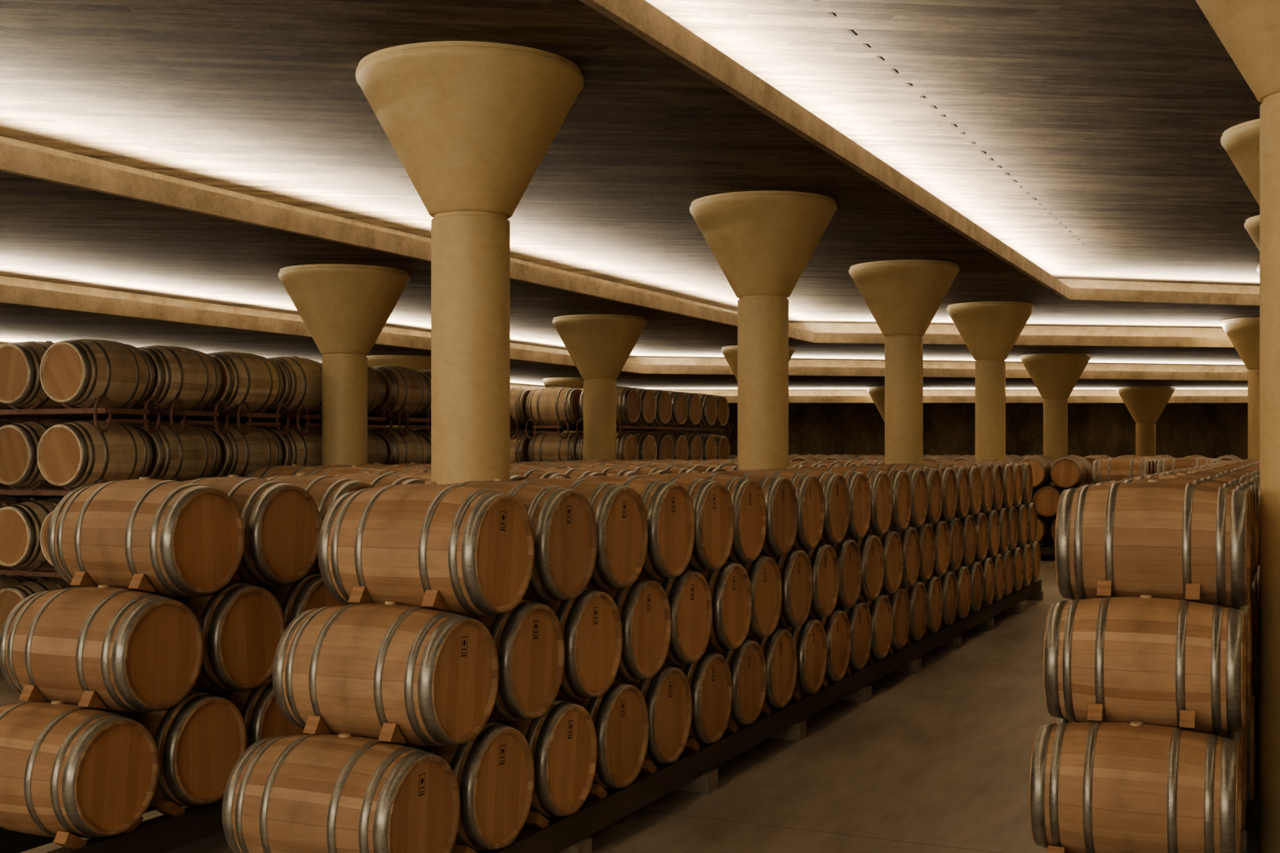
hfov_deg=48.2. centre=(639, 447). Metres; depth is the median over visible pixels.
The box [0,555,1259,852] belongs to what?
floor
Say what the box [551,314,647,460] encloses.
column
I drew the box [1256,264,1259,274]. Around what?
column
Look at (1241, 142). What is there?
column
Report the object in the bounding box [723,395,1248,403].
lip
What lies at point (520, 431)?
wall
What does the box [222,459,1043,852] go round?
stack
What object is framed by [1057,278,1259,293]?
cove
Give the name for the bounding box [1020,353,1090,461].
column
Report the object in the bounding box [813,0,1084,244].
ceiling lights
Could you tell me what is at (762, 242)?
column
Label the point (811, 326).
cove
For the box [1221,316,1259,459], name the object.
column
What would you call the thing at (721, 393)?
cove
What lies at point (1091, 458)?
stack
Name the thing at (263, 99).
ceiling
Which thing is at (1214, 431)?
wall
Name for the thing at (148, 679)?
stack
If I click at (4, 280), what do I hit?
cove
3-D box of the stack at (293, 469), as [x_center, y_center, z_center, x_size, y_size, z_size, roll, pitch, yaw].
[-1.517,1.277,19.077,0.987,2.206,12.057,0,0,25]
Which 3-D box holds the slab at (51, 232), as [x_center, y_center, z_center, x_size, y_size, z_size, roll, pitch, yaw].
[2.411,-2.115,23.001,60.775,0.050,18.595,0,0,-44]
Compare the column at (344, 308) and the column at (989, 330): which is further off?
the column at (989, 330)
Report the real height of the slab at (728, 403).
0.050 m
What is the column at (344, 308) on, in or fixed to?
on the floor
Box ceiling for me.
[0,0,1259,328]
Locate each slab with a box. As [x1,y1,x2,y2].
[0,171,1244,365]
[0,302,1248,390]
[645,0,1261,285]
[728,403,1248,404]
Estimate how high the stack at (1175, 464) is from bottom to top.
2.205 m
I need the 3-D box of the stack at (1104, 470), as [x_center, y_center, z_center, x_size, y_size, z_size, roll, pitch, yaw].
[9.868,1.277,28.372,0.987,2.206,7.719,0,0,25]
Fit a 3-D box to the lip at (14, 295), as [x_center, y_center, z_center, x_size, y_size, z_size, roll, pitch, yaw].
[1.329,-1.768,23.910,59.566,0.203,14.278,0,0,-43]
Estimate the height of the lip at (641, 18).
0.203 m
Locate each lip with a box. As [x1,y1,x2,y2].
[0,142,1234,347]
[0,284,1248,381]
[579,0,1259,306]
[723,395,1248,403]
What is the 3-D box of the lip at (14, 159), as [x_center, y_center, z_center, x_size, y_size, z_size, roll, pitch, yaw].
[2.248,-2.188,18.648,50.567,0.203,12.618,0,0,-44]
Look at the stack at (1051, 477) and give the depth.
29.91 m
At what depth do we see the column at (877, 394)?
39.60 m
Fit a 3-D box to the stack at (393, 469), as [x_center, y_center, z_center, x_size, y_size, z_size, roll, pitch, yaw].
[-0.530,1.277,18.354,0.984,2.205,12.780,0,0,25]
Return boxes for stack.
[0,458,884,852]
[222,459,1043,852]
[244,457,679,478]
[306,458,737,475]
[728,454,1092,555]
[788,453,1241,488]
[1028,458,1259,852]
[1092,455,1173,484]
[1155,456,1222,473]
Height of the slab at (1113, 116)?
0.050 m
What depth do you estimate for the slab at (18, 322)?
24.54 m
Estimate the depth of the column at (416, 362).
26.01 m
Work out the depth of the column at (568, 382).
34.27 m
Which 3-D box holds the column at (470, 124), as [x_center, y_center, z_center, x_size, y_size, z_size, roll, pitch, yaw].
[-1.156,-0.090,9.770,1.544,4.940,1.544,0,0,25]
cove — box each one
[0,135,1228,337]
[0,275,1248,372]
[0,343,1248,395]
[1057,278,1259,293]
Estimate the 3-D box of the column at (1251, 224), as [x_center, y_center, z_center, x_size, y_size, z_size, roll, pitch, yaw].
[8.778,-0.320,18.813,1.544,5.400,1.544,0,0,25]
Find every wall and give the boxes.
[0,418,563,496]
[616,404,1248,459]
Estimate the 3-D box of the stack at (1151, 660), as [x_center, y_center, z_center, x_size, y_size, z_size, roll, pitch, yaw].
[6.069,1.277,14.853,0.987,2.205,17.841,0,0,25]
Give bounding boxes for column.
[278,263,410,465]
[355,40,583,484]
[366,355,431,430]
[542,377,584,432]
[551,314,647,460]
[689,190,837,470]
[720,345,795,379]
[848,259,959,464]
[866,386,884,422]
[946,301,1034,460]
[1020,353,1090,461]
[1116,386,1175,456]
[1195,0,1279,852]
[1220,118,1259,205]
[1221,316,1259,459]
[1244,214,1259,250]
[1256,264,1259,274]
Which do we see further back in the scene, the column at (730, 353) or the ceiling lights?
the column at (730, 353)
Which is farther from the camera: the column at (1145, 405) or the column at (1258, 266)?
the column at (1145, 405)
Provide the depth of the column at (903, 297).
20.02 m

